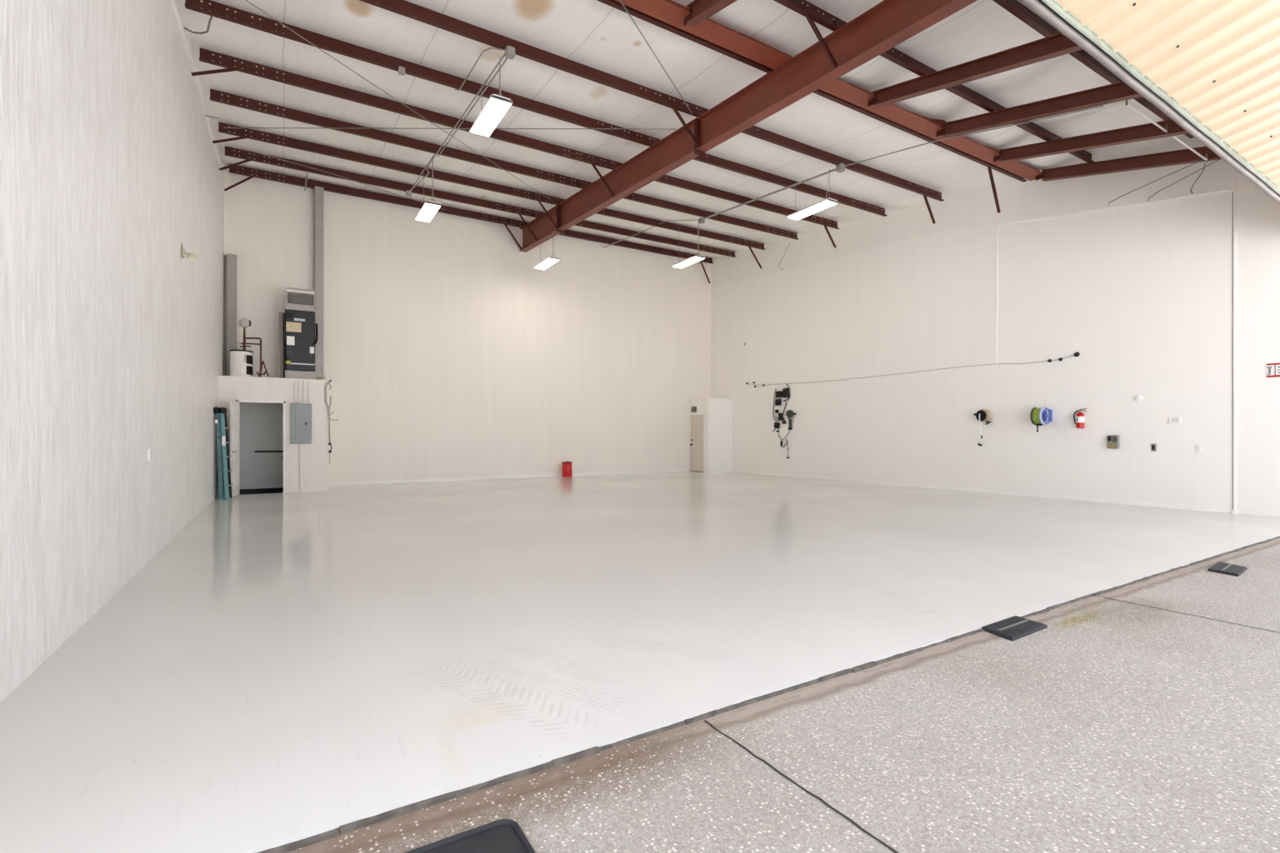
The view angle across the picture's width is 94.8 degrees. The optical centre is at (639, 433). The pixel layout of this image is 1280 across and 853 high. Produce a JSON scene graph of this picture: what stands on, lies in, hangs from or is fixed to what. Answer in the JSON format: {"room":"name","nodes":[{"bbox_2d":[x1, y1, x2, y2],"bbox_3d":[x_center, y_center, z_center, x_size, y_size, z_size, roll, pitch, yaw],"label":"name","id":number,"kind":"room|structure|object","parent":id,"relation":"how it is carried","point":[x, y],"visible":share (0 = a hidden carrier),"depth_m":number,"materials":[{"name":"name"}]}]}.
{"room":"aircraft hangar","nodes":[
{"label":"aircraft hangar","id":0,"kind":"room"},
{"bbox_2d":[0,0,224,703],"bbox_3d":[-6.059,-2.725,7.525,0.150,8.250,15.150,0,0,-31],"label":"wall","id":1,"kind":"structure","parent":0,"point":[112,352],"depth_m":4.38,"materials":[{"name":"paint"}]},
{"bbox_2d":[147,448,151,461],"bbox_3d":[-5.126,0.226,6.152,0.023,0.130,0.080,0,0,-31],"label":"outlet","id":2,"kind":"object","parent":1,"relation":"attached to","point":[149,451],"visible":1,"depth_m":6.12,"materials":[{"name":"white plastic"}]},
{"bbox_2d":[180,243,196,261],"bbox_3d":[-6.239,-2.485,8.139,0.179,0.204,0.209,0,0,-31],"label":"floodlight","id":3,"kind":"object","parent":1,"relation":"attached to","point":[191,257],"visible":1,"depth_m":8.11,"materials":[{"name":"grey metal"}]},
{"bbox_2d":[170,0,225,179],"bbox_3d":[-7.798,-5.722,10.576,0.035,0.625,7.728,0,0,-31],"label":"trim","id":4,"kind":"structure","parent":1,"relation":"attached to","point":[173,2],"depth_m":9.15,"materials":[{"name":"metal"}]},
{"bbox_2d":[184,15,212,34],"bbox_3d":[-6.096,-5.666,8.174,0.929,0.251,0.083,0,0,33],"label":"wire","id":5,"kind":"object","parent":1,"relation":"attached to","point":[211,17],"visible":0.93,"depth_m":8.14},
{"bbox_2d":[245,0,556,204],"bbox_3d":[-3.746,-5.659,10.819,0.046,0.488,9.172,0,0,20],"label":"cable","id":6,"kind":"object","parent":1,"relation":"attached to","point":[245,0],"visible":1,"depth_m":9.43,"materials":[{"name":"grey metal"}]},
{"bbox_2d":[240,402,283,489],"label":"door","id":7,"kind":"structure","parent":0,"point":[261,424],"depth_m":14.28,"materials":[{"name":"grey paint"}]},
{"bbox_2d":[253,450,283,452],"bbox_3d":[-9.015,0.447,14.353,0.692,0.043,0.092,0,0,-31],"label":"grab bar","id":8,"kind":"object","parent":7,"relation":"attached to","point":[254,451],"visible":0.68,"depth_m":14.30,"materials":[{"name":"metal"}]},
{"bbox_2d":[218,375,328,495],"bbox_3d":[-8.241,0.050,13.305,2.105,2.600,0.100,0,0,-31],"label":"wall","id":9,"kind":"structure","parent":0,"point":[314,456],"depth_m":13.48,"materials":[{"name":"paint"}]},
{"bbox_2d":[229,400,239,497],"bbox_3d":[-8.642,0.328,12.556,0.158,2.020,0.758,0,0,-24],"label":"door","id":10,"kind":"structure","parent":9,"relation":"in","point":[234,452],"depth_m":12.50,"materials":[{"name":"metal"}]},
{"bbox_2d":[235,400,285,492],"bbox_3d":[-8.476,0.310,13.162,0.935,2.080,0.122,0,0,-31],"label":"trim","id":11,"kind":"structure","parent":9,"relation":"attached to","point":[239,401],"depth_m":13.33,"materials":[{"name":"paint"}]},
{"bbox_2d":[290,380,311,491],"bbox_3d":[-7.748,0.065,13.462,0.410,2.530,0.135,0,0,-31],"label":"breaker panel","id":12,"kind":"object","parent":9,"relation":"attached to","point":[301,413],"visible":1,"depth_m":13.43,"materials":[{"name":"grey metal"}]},
{"bbox_2d":[325,380,338,463],"bbox_3d":[-7.241,-0.266,13.817,0.281,1.980,0.059,0,0,-31],"label":"cable bundle","id":13,"kind":"object","parent":9,"relation":"hanging from","point":[330,381],"visible":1,"depth_m":13.78,"materials":[{"name":"rubber"}]},
{"bbox_2d":[224,164,710,482],"bbox_3d":[-3.674,-2.725,17.795,14.970,8.250,0.150,0,0,-31],"label":"wall","id":14,"kind":"structure","parent":0,"point":[447,354],"depth_m":16.96,"materials":[{"name":"paint"}]},
{"bbox_2d":[328,469,687,485],"bbox_3d":[-3.183,1.308,17.999,11.400,0.085,0.030,0,0,-31],"label":"baseboard","id":15,"kind":"structure","parent":14,"relation":"attached to","point":[668,470],"depth_m":17.23,"materials":[{"name":"paint"}]},
{"bbox_2d":[519,0,977,252],"bbox_3d":[0.197,-5.420,11.605,0.200,1.792,14.450,0,0,-31],"label":"rafter","id":16,"kind":"object","parent":14,"relation":"attached to","point":[889,23],"visible":0.98,"depth_m":8.92,"materials":[{"name":"metal"}]},
{"bbox_2d":[229,164,713,263],"bbox_3d":[-3.538,-6.266,17.649,14.430,0.200,0.130,0,0,-31],"label":"ceiling beam","id":17,"kind":"structure","parent":16,"relation":"on","point":[239,170],"depth_m":16.09,"materials":[{"name":"metal"}]},
{"bbox_2d":[224,175,254,191],"bbox_3d":[-9.534,-5.944,13.998,0.602,0.504,0.050,0,0,-31],"label":"diagonal brace","id":18,"kind":"object","parent":17,"relation":"attached to","point":[251,177],"visible":1,"depth_m":13.97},
{"bbox_2d":[224,146,735,257],"bbox_3d":[-2.890,-6.162,16.569,14.420,0.200,0.130,0,0,-31],"label":"ceiling beam","id":19,"kind":"structure","parent":16,"relation":"on","point":[230,152],"depth_m":15.16,"materials":[{"name":"metal"}]},
{"bbox_2d":[219,159,251,170],"bbox_3d":[-8.881,-5.894,12.920,0.596,0.397,0.050,0,0,-31],"label":"diagonal brace","id":20,"kind":"object","parent":19,"relation":"attached to","point":[247,160],"visible":1,"depth_m":12.89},
{"bbox_2d":[250,150,446,210],"bbox_3d":[-6.713,-6.035,14.225,0.146,0.148,4.712,0,0,39],"label":"cable","id":21,"kind":"object","parent":19,"relation":"attached to","point":[250,151],"visible":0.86,"depth_m":13.68,"materials":[{"name":"grey metal"}]},
{"bbox_2d":[218,121,764,249],"bbox_3d":[-2.144,-6.042,15.337,14.420,0.200,0.130,0,0,-31],"label":"ceiling beam","id":22,"kind":"structure","parent":16,"relation":"on","point":[252,134],"depth_m":13.80,"materials":[{"name":"metal"}]},
{"bbox_2d":[212,136,248,143],"bbox_3d":[-8.136,-5.826,11.688,0.590,0.298,0.050,0,0,-31],"label":"diagonal brace","id":23,"kind":"object","parent":22,"relation":"attached to","point":[237,137],"visible":1,"depth_m":11.65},
{"bbox_2d":[748,246,762,268],"bbox_3d":[3.686,-5.636,18.858,0.569,0.660,0.050,0,0,-31],"label":"diagonal brace","id":24,"kind":"object","parent":22,"relation":"attached to","point":[750,248],"visible":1,"depth_m":18.84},
{"bbox_2d":[210,89,799,239],"bbox_3d":[-1.387,-5.913,13.972,14.300,0.200,0.130,0,0,-31],"label":"ceiling beam","id":25,"kind":"structure","parent":16,"relation":"on","point":[215,96],"depth_m":12.39,"materials":[{"name":"metal"}]},
{"bbox_2d":[410,155,434,190],"bbox_3d":[-4.982,-5.897,13.400,0.031,0.249,2.747,0,0,-31],"label":"conduit","id":26,"kind":"object","parent":25,"relation":"attached to","point":[433,155],"visible":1,"depth_m":13.17,"materials":[{"name":"metal"}]},
{"bbox_2d":[415,157,441,222],"bbox_3d":[-4.595,-5.328,12.743,0.318,1.128,1.121,0,0,-31],"label":"hanging light","id":27,"kind":"object","parent":26,"relation":"hanging from","point":[429,209],"visible":1,"depth_m":12.57,"materials":[{"name":"white plastic"}]},
{"bbox_2d":[504,224,522,249],"bbox_3d":[-3.777,-5.837,17.484,0.569,0.710,0.050,0,0,-31],"label":"diagonal brace","id":28,"kind":"object","parent":16,"relation":"attached to","point":[506,226],"visible":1,"depth_m":17.47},
{"bbox_2d":[199,47,839,229],"bbox_3d":[-0.611,-5.788,12.688,14.300,0.200,0.130,0,0,-31],"label":"ceiling beam","id":29,"kind":"structure","parent":16,"relation":"on","point":[205,56],"depth_m":10.81,"materials":[{"name":"metal"}]},
{"bbox_2d":[190,67,238,75],"bbox_3d":[-6.551,-5.565,9.071,0.591,0.311,0.050,0,0,-31],"label":"diagonal brace","id":30,"kind":"object","parent":29,"relation":"attached to","point":[224,70],"visible":1,"depth_m":9.04,"materials":[{"name":"metal"}]},
{"bbox_2d":[223,127,675,129],"bbox_3d":[-3.683,-5.666,10.936,8.715,0.442,0.013,0,0,5],"label":"cable","id":31,"kind":"object","parent":29,"relation":"attached to","point":[223,127],"visible":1,"depth_m":10.93,"materials":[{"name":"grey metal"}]},
{"bbox_2d":[824,225,836,248],"bbox_3d":[5.232,-5.424,16.217,0.473,0.575,0.050,0,0,-31],"label":"diagonal brace","id":32,"kind":"object","parent":29,"relation":"attached to","point":[825,226],"visible":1,"depth_m":16.21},
{"bbox_2d":[518,214,537,240],"bbox_3d":[-3.124,-5.742,16.406,0.569,0.690,0.050,0,0,-31],"label":"diagonal brace","id":33,"kind":"object","parent":16,"relation":"attached to","point":[520,215],"visible":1,"depth_m":16.38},
{"bbox_2d":[185,0,887,216],"bbox_3d":[0.172,-5.663,11.397,14.300,0.200,0.130,0,0,-31],"label":"ceiling beam","id":34,"kind":"structure","parent":16,"relation":"on","point":[209,7],"depth_m":9.46,"materials":[{"name":"metal"}]},
{"bbox_2d":[398,65,404,75],"bbox_3d":[-3.632,-5.521,8.965,0.090,0.086,0.090,0,0,-31],"label":"junction box","id":35,"kind":"object","parent":34,"relation":"attached to","point":[401,69],"visible":1,"depth_m":8.93,"materials":[{"name":"metal"}]},
{"bbox_2d":[534,235,559,269],"bbox_3d":[-2.570,-5.024,16.214,0.318,0.739,1.121,0,0,-31],"label":"hanging light","id":36,"kind":"object","parent":16,"relation":"hanging from","point":[549,261],"visible":1,"depth_m":16.15,"materials":[{"name":"white plastic"}]},
{"bbox_2d":[537,200,557,229],"bbox_3d":[-2.379,-5.635,15.174,0.568,0.667,0.050,0,0,-31],"label":"diagonal brace","id":37,"kind":"object","parent":16,"relation":"attached to","point":[539,202],"visible":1,"depth_m":15.15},
{"bbox_2d":[591,163,614,196],"bbox_3d":[-0.794,-5.406,12.557,0.567,0.618,0.050,0,0,-31],"label":"diagonal brace","id":38,"kind":"object","parent":16,"relation":"attached to","point":[592,164],"visible":1,"depth_m":12.54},
{"bbox_2d":[359,0,944,201],"bbox_3d":[0.959,-5.537,10.097,14.300,0.200,0.130,0,0,-31],"label":"ceiling beam","id":39,"kind":"structure","parent":16,"relation":"on","point":[403,7],"depth_m":9.12,"materials":[{"name":"metal"}]},
{"bbox_2d":[409,53,504,191],"bbox_3d":[-3.751,-5.696,11.465,0.163,0.609,7.303,0,0,-31],"label":"conduit","id":40,"kind":"object","parent":39,"relation":"attached to","point":[503,56],"visible":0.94,"depth_m":10.28,"materials":[{"name":"metal"}]},
{"bbox_2d":[470,56,512,137],"bbox_3d":[-2.264,-5.136,8.894,0.318,0.765,1.121,0,0,-31],"label":"hanging light","id":41,"kind":"object","parent":40,"relation":"hanging from","point":[497,106],"visible":1,"depth_m":8.77,"materials":[{"name":"white plastic"}]},
{"bbox_2d":[437,58,508,156],"bbox_3d":[-3.026,-5.594,10.326,0.023,0.405,4.602,0,0,-31],"label":"conduit","id":42,"kind":"object","parent":39,"relation":"attached to","point":[506,59],"visible":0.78,"depth_m":9.93,"materials":[{"name":"metal"}]},
{"bbox_2d":[455,46,504,90],"bbox_3d":[-2.508,-5.478,8.845,0.237,0.149,1.607,0,0,-41],"label":"conduit","id":43,"kind":"object","parent":39,"relation":"attached to","point":[483,51],"visible":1,"depth_m":8.61,"materials":[{"name":"metal"}]},
{"bbox_2d":[505,45,514,59],"bbox_3d":[-1.835,-5.377,8.311,0.120,0.114,0.120,0,0,-31],"label":"junction box","id":44,"kind":"object","parent":39,"relation":"attached to","point":[509,51],"visible":1,"depth_m":8.27,"materials":[{"name":"metal"}]},
{"bbox_2d":[702,168,835,219],"bbox_3d":[2.888,-5.595,13.919,0.031,0.411,4.583,0,0,-31],"label":"conduit","id":45,"kind":"object","parent":39,"relation":"attached to","point":[835,168],"visible":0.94,"depth_m":13.60,"materials":[{"name":"metal"}]},
{"bbox_2d":[699,217,704,224],"bbox_3d":[1.678,-5.759,15.956,0.130,0.124,0.130,0,0,-31],"label":"junction box","id":46,"kind":"object","parent":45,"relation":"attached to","point":[702,221],"visible":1,"depth_m":15.91,"materials":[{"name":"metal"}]},
{"bbox_2d":[603,220,698,247],"bbox_3d":[0.184,-5.914,17.449,0.200,0.262,4.195,0,0,-43],"label":"conduit","id":47,"kind":"object","parent":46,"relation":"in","point":[667,220],"visible":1,"depth_m":17.31,"materials":[{"name":"metal"}]},
{"bbox_2d":[672,218,705,268],"bbox_3d":[1.350,-5.313,16.343,0.318,1.158,1.121,0,0,-31],"label":"hanging light","id":48,"kind":"object","parent":46,"relation":"hanging from","point":[691,260],"visible":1,"depth_m":16.11,"materials":[{"name":"white plastic"}]},
{"bbox_2d":[787,169,838,219],"bbox_3d":[3.660,-5.128,12.528,0.318,0.788,1.121,0,0,-31],"label":"hanging light","id":49,"kind":"object","parent":45,"relation":"hanging from","point":[817,207],"visible":1,"depth_m":12.43,"materials":[{"name":"white plastic"}]},
{"bbox_2d":[835,163,844,173],"bbox_3d":[4.068,-5.380,11.932,0.140,0.133,0.140,0,0,-31],"label":"junction box","id":50,"kind":"object","parent":39,"relation":"attached to","point":[840,167],"visible":1,"depth_m":11.89,"materials":[{"name":"metal"}]},
{"bbox_2d":[923,195,935,224],"bbox_3d":[6.651,-5.152,13.534,0.425,0.612,0.050,0,0,-31],"label":"diagonal brace","id":51,"kind":"object","parent":39,"relation":"attached to","point":[924,196],"visible":1,"depth_m":13.52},
{"bbox_2d":[672,107,699,147],"bbox_3d":[0.776,-5.179,9.965,0.566,0.570,0.050,0,0,-31],"label":"diagonal brace","id":52,"kind":"object","parent":16,"relation":"attached to","point":[674,109],"visible":1,"depth_m":9.95,"materials":[{"name":"metal"}]},
{"bbox_2d":[596,0,1043,182],"bbox_3d":[2.083,-5.374,8.433,14.400,0.204,0.310,0,0,-31],"label":"header beam","id":53,"kind":"structure","parent":16,"relation":"attached to","point":[673,13],"depth_m":8.83,"materials":[{"name":"metal"}]},
{"bbox_2d":[619,0,692,114],"bbox_3d":[-0.016,-5.278,7.690,0.013,0.258,4.875,0,0,22],"label":"cable","id":54,"kind":"object","parent":53,"relation":"attached to","point":[619,0],"visible":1,"depth_m":8.19,"materials":[{"name":"grey metal"}]},
{"bbox_2d":[684,0,737,26],"bbox_3d":[1.475,-4.857,6.002,0.130,0.984,3.500,0,0,-31],"label":"joist","id":55,"kind":"object","parent":53,"relation":"attached to","point":[700,10],"visible":0.93,"depth_m":7.16,"materials":[{"name":"metal"}]},
{"bbox_2d":[867,32,1082,107],"bbox_3d":[4.537,-4.857,7.856,0.130,0.984,3.500,0,0,-31],"label":"joist","id":56,"kind":"object","parent":53,"relation":"attached to","point":[1056,45],"visible":0.71,"depth_m":7.85,"materials":[{"name":"metal"}]},
{"bbox_2d":[987,166,1000,213],"bbox_3d":[7.093,-4.878,11.791,0.414,0.867,0.050,0,0,-31],"label":"diagonal brace","id":57,"kind":"object","parent":53,"relation":"attached to","point":[989,168],"visible":1,"depth_m":11.78,"materials":[{"name":"metal"}]},
{"bbox_2d":[936,81,1142,137],"bbox_3d":[6.102,-4.857,8.804,0.130,0.984,3.500,0,0,-31],"label":"joist","id":58,"kind":"object","parent":53,"relation":"attached to","point":[1118,92],"visible":0.71,"depth_m":8.85,"materials":[{"name":"metal"}]},
{"bbox_2d":[844,105,1103,166],"bbox_3d":[5.363,-5.002,10.148,0.180,0.824,4.407,0,0,-33],"label":"conduit","id":59,"kind":"object","parent":58,"relation":"attached to","point":[1102,105],"visible":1,"depth_m":9.62,"materials":[{"name":"metal"}]},
{"bbox_2d":[993,119,1188,162],"bbox_3d":[7.668,-4.857,9.752,0.130,0.984,3.500,0,0,-31],"label":"joist","id":60,"kind":"object","parent":53,"relation":"attached to","point":[1148,131],"visible":0.7,"depth_m":9.86,"materials":[{"name":"metal"}]},
{"bbox_3d":[8.089,-4.668,9.036,0.023,0.130,0.023,0,0,-31],"label":"clip","id":61,"kind":"object","parent":60,"relation":"attached to","visible":0},
{"bbox_2d":[1127,102,1207,160],"bbox_3d":[8.100,-4.585,9.019,3.002,0.126,0.068,0,0,-30],"label":"rod","id":62,"kind":"object","parent":61,"relation":"attached to","point":[1128,104],"visible":1,"depth_m":8.93,"materials":[{"name":"metal"}]},
{"bbox_2d":[1035,146,1221,181],"bbox_3d":[9.028,-4.857,10.575,0.130,0.984,3.500,0,0,-31],"label":"joist","id":63,"kind":"object","parent":53,"relation":"on","point":[1184,156],"visible":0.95,"depth_m":10.73,"materials":[{"name":"metal"}]},
{"bbox_2d":[805,14,838,68],"bbox_3d":[2.299,-4.960,7.450,0.564,0.523,0.050,0,0,-31],"label":"diagonal brace","id":64,"kind":"object","parent":16,"relation":"attached to","point":[809,18],"visible":1,"depth_m":7.44,"materials":[{"name":"metal"}]},
{"bbox_2d":[773,0,1094,162],"bbox_3d":[2.546,-5.293,7.621,14.450,0.200,0.130,0,0,-31],"label":"ceiling beam","id":65,"kind":"structure","parent":16,"relation":"on","point":[803,7],"depth_m":8.50,"materials":[{"name":"metal"}]},
{"bbox_2d":[992,0,1194,138],"bbox_3d":[3.297,-5.172,6.380,14.450,0.200,0.130,0,0,-31],"label":"ceiling beam","id":66,"kind":"structure","parent":16,"relation":"on","point":[1015,7],"depth_m":7.68,"materials":[{"name":"metal"}]},
{"bbox_2d":[0,470,1279,852],"bbox_3d":[0.258,1.497,11.563,15.240,0.306,14.986,0,0,-31],"label":"floor","id":67,"kind":"structure","parent":0,"point":[288,667],"depth_m":4.17,"materials":[{"name":"paint"}]},
{"bbox_2d":[213,407,233,499],"bbox_3d":[-8.574,0.413,12.122,0.309,1.877,0.585,0,0,-31],"label":"step ladder","id":68,"kind":"object","parent":67,"relation":"on","point":[223,461],"visible":1,"depth_m":11.93,"materials":[{"name":"metal"}]},
{"bbox_2d":[562,460,571,477],"bbox_3d":[-2.259,1.104,18.249,0.308,0.492,0.308,0,0,-31],"label":"can","id":69,"kind":"object","parent":67,"relation":"on","point":[567,466],"visible":1,"depth_m":18.11,"materials":[{"name":"metal"}]},
{"bbox_2d":[257,536,1279,852],"bbox_3d":[4.246,1.365,5.207,15.477,0.029,0.029,0,0,-31],"label":"trim","id":70,"kind":"structure","parent":67,"relation":"attached to","point":[364,822],"depth_m":2.52,"materials":[{"name":"metal"}]},
{"bbox_2d":[177,0,1184,258],"bbox_3d":[0.284,-5.747,11.482,15.000,1.288,14.750,0,0,-31],"label":"ceiling","id":71,"kind":"structure","parent":0,"point":[595,34],"depth_m":9.97,"materials":[{"name":"plastic"}]},
{"bbox_2d":[689,398,731,473],"bbox_3d":[2.482,0.077,20.781,1.034,2.545,1.120,0,0,-31],"label":"wall","id":72,"kind":"structure","parent":0,"point":[717,412],"depth_m":20.29,"materials":[{"name":"paint"}]},
{"bbox_2d":[690,415,703,472],"bbox_3d":[1.996,0.353,20.597,0.127,1.987,0.790,0,0,-31],"label":"door","id":73,"kind":"structure","parent":72,"relation":"in","point":[697,421],"depth_m":20.63,"materials":[{"name":"wood"}]},
{"bbox_2d":[689,413,704,472],"bbox_3d":[1.996,0.325,20.591,0.035,2.050,0.900,0,0,-31],"label":"trim","id":74,"kind":"structure","parent":72,"relation":"attached to","point":[690,414],"depth_m":20.52,"materials":[{"name":"paint"}]},
{"bbox_2d":[710,135,1279,517],"bbox_3d":[6.670,-2.725,15.233,0.150,8.250,15.157,0,0,-32],"label":"wall","id":75,"kind":"structure","parent":0,"point":[1142,293],"depth_m":12.50,"materials":[{"name":"paint"}]},
{"bbox_2d":[782,388,789,398],"bbox_3d":[4.549,-1.254,18.310,0.130,0.297,0.238,0,0,-32],"label":"charger","id":76,"kind":"object","parent":75,"relation":"attached to","point":[786,392],"visible":1,"depth_m":18.24,"materials":[{"name":"plastic"}]},
{"bbox_2d":[785,410,795,418],"bbox_3d":[4.640,-0.592,18.066,0.239,0.245,0.352,0,0,-32],"label":"reel","id":77,"kind":"object","parent":75,"relation":"attached to","point":[789,413],"visible":1,"depth_m":18.04,"materials":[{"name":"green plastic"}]},
{"bbox_2d":[745,351,1079,387],"bbox_3d":[6.183,-1.592,15.818,0.048,0.248,9.657,0,0,-32],"label":"cable","id":78,"kind":"object","parent":75,"relation":"attached to","point":[1076,354],"visible":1,"depth_m":13.76,"materials":[{"name":"rubber"}]},
{"bbox_2d":[710,188,1230,290],"bbox_3d":[6.242,-4.661,15.734,0.035,1.139,13.811,0,0,-32],"label":"trim","id":79,"kind":"structure","parent":75,"relation":"attached to","point":[1226,189],"depth_m":12.78,"materials":[{"name":"metal"}]},
{"bbox_2d":[733,470,1229,513],"bbox_3d":[6.606,1.310,15.182,0.020,0.080,12.473,0,0,-32],"label":"baseboard","id":80,"kind":"structure","parent":75,"relation":"attached to","point":[974,490],"depth_m":12.61,"materials":[{"name":"paint"}]},
{"bbox_2d":[972,409,991,446],"bbox_3d":[7.722,-0.119,13.252,0.211,0.832,0.367,0,0,-32],"label":"reel","id":81,"kind":"object","parent":75,"relation":"attached to","point":[984,415],"visible":1,"depth_m":13.19,"materials":[{"name":"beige plastic"}]},
{"bbox_2d":[995,225,998,364],"bbox_3d":[7.935,-3.077,13.088,0.021,3.073,0.057,0,0,-31],"label":"trim","id":82,"kind":"structure","parent":75,"relation":"attached to","point":[997,239],"depth_m":13.09,"materials":[{"name":"metal"}]},
{"bbox_2d":[1030,407,1052,432],"bbox_3d":[8.288,-0.281,12.144,0.432,0.512,0.243,0,0,-32],"label":"hose reel","id":83,"kind":"object","parent":75,"relation":"attached to","point":[1039,417],"visible":1,"depth_m":12.09,"materials":[{"name":"green plastic"}]},
{"bbox_2d":[1073,408,1087,428],"bbox_3d":[8.732,-0.295,11.669,0.189,0.391,0.161,0,0,18],"label":"fire extinguisher","id":84,"kind":"object","parent":75,"relation":"attached to","point":[1079,422],"visible":1,"depth_m":11.63,"materials":[{"name":"red paint"}]},
{"bbox_2d":[1106,435,1119,448],"bbox_3d":[9.056,0.166,11.263,0.080,0.253,0.177,0,0,-32],"label":"control box","id":85,"kind":"object","parent":75,"relation":"attached to","point":[1112,441],"visible":1,"depth_m":11.24,"materials":[{"name":"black plastic"}]},
{"bbox_2d":[1108,162,1196,205],"bbox_3d":[9.356,-4.552,10.791,0.014,0.348,1.282,0,0,-32],"label":"wire","id":86,"kind":"object","parent":75,"relation":"attached to","point":[1195,162],"visible":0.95,"depth_m":10.78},
{"bbox_2d":[1168,416,1180,423],"bbox_3d":[9.557,-0.234,10.514,0.038,0.109,0.166,0,0,-32],"label":"thermostat","id":87,"kind":"object","parent":75,"relation":"attached to","point":[1171,420],"visible":1,"depth_m":10.50,"materials":[{"name":"white plastic"}]},
{"bbox_2d":[1147,160,1218,201],"bbox_3d":[9.605,-4.465,10.400,0.013,0.415,0.992,0,0,-32],"label":"wire","id":88,"kind":"object","parent":75,"relation":"attached to","point":[1217,160],"visible":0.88,"depth_m":10.44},
{"bbox_2d":[1231,168,1236,514],"bbox_3d":[9.968,-1.625,9.870,0.046,5.950,0.061,0,0,-31],"label":"trim","id":89,"kind":"structure","parent":75,"relation":"attached to","point":[1234,511],"depth_m":9.86,"materials":[{"name":"paint"}]},
{"bbox_2d":[1266,363,1279,377],"bbox_3d":[10.346,-1.016,9.297,0.011,0.225,0.620,0,0,-32],"label":"warning sign","id":90,"kind":"object","parent":75,"relation":"attached to","point":[1272,369],"visible":1,"depth_m":9.49,"materials":[{"name":"white plastic"}]},
{"bbox_3d":[-8.659,-1.205,13.900,2.005,0.090,1.350,0,0,-31],"label":"ceiling","id":91,"kind":"structure","parent":0,"visible":0},
{"bbox_2d":[225,253,236,375],"bbox_3d":[-9.702,-2.740,13.947,0.230,2.980,0.150,0,0,-31],"label":"chase","id":92,"kind":"object","parent":91,"relation":"on","point":[230,259],"visible":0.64,"depth_m":13.88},
{"bbox_2d":[229,349,253,376],"bbox_3d":[-9.239,-1.589,13.636,0.460,0.677,0.460,0,0,-31],"label":"water heater","id":93,"kind":"object","parent":91,"relation":"on","point":[241,361],"visible":0.9,"depth_m":13.46,"materials":[{"name":"white metal"}]},
{"bbox_2d":[239,317,250,349],"bbox_3d":[-9.172,-2.310,13.642,0.215,0.760,0.215,0,0,34],"label":"tank","id":94,"kind":"object","parent":93,"relation":"on","point":[243,322],"visible":0.98,"depth_m":13.61,"materials":[{"name":"metal"}]},
{"bbox_2d":[235,337,269,377],"bbox_3d":[-9.022,-1.773,13.709,0.654,0.933,0.040,0,0,-31],"label":"piping","id":95,"kind":"object","parent":94,"relation":"attached to","point":[260,373],"visible":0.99,"depth_m":13.77,"materials":[{"name":"metal"}]},
{"bbox_2d":[278,311,284,378],"bbox_3d":[-8.715,-2.080,14.302,0.114,1.660,0.405,0,0,-31],"label":"duct","id":96,"kind":"object","parent":91,"relation":"on","point":[280,314],"visible":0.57,"depth_m":14.12,"materials":[{"name":"metal"}]},
{"bbox_2d":[282,287,318,379],"bbox_3d":[-8.276,-2.360,14.342,0.741,2.220,0.590,0,0,-31],"label":"handler","id":97,"kind":"object","parent":91,"relation":"on","point":[299,342],"visible":0.97,"depth_m":14.12,"materials":[{"name":"metal"}]},
{"bbox_2d":[287,292,313,305],"bbox_3d":[-8.138,-3.220,14.115,0.540,0.260,0.018,0,0,-31],"label":"grille","id":98,"kind":"object","parent":97,"relation":"attached to","point":[293,298],"depth_m":14.11,"materials":[{"name":"metal"}]},
{"bbox_2d":[314,185,323,379],"bbox_3d":[-8.112,-3.717,14.860,0.204,4.934,0.234,0,0,-31],"label":"duct","id":99,"kind":"object","parent":91,"relation":"on","point":[318,192],"visible":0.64,"depth_m":14.76,"materials":[{"name":"metal"}]},
{"bbox_3d":[4.104,-4.975,5.256,15.285,1.150,0.100,0,0,-31],"label":"wall","id":100,"kind":"structure","parent":0,"visible":0},
{"bbox_2d":[1020,0,1279,204],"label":"bifold door","id":101,"kind":"structure","parent":100,"relation":"in","point":[1212,67],"depth_m":5.25,"materials":[{"name":"beige metal"}]},
{"label":"outside","id":102,"kind":"structure","parent":0,"visible":0},
{"bbox_2d":[285,537,1279,852],"bbox_3d":[18.312,1.370,-10.936,100.000,0.001,42.320,0,0,-31],"label":"ground","id":103,"kind":"structure","parent":102,"point":[1115,726],"depth_m":2.48,"materials":[{"name":"concrete"}]},
{"bbox_2d":[404,819,535,852],"bbox_3d":[-0.583,1.356,1.658,0.670,0.028,0.580,0,0,-31],"label":"rubber mat","id":104,"kind":"object","parent":103,"relation":"on","point":[502,836],"visible":1,"depth_m":1.95,"materials":[{"name":"rubber"}]},
{"bbox_2d":[704,720,898,852],"bbox_3d":[5.809,1.366,-6.291,0.018,0.001,21.250,0,0,-31],"label":"expansion joint","id":105,"kind":"object","parent":103,"relation":"on","point":[707,722],"depth_m":2.23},
{"bbox_2d":[981,615,1047,641],"bbox_3d":[2.612,1.357,4.110,0.533,0.026,0.243,0,0,-31],"label":"rubber mat","id":106,"kind":"object","parent":103,"relation":"on","point":[1013,628],"visible":1,"depth_m":4.07,"materials":[{"name":"rubber"}]},
{"bbox_2d":[1097,595,1277,632],"bbox_3d":[9.341,1.366,-4.152,0.019,0.001,21.250,0,0,-31],"label":"expansion joint","id":107,"kind":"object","parent":103,"relation":"on","point":[1097,596],"depth_m":4.38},
{"bbox_2d":[1207,561,1247,576],"bbox_3d":[5.897,1.357,5.900,0.649,0.026,0.231,0,0,-38],"label":"rubber mat","id":108,"kind":"object","parent":103,"relation":"on","point":[1219,567],"visible":1,"depth_m":5.84,"materials":[{"name":"rubber"}]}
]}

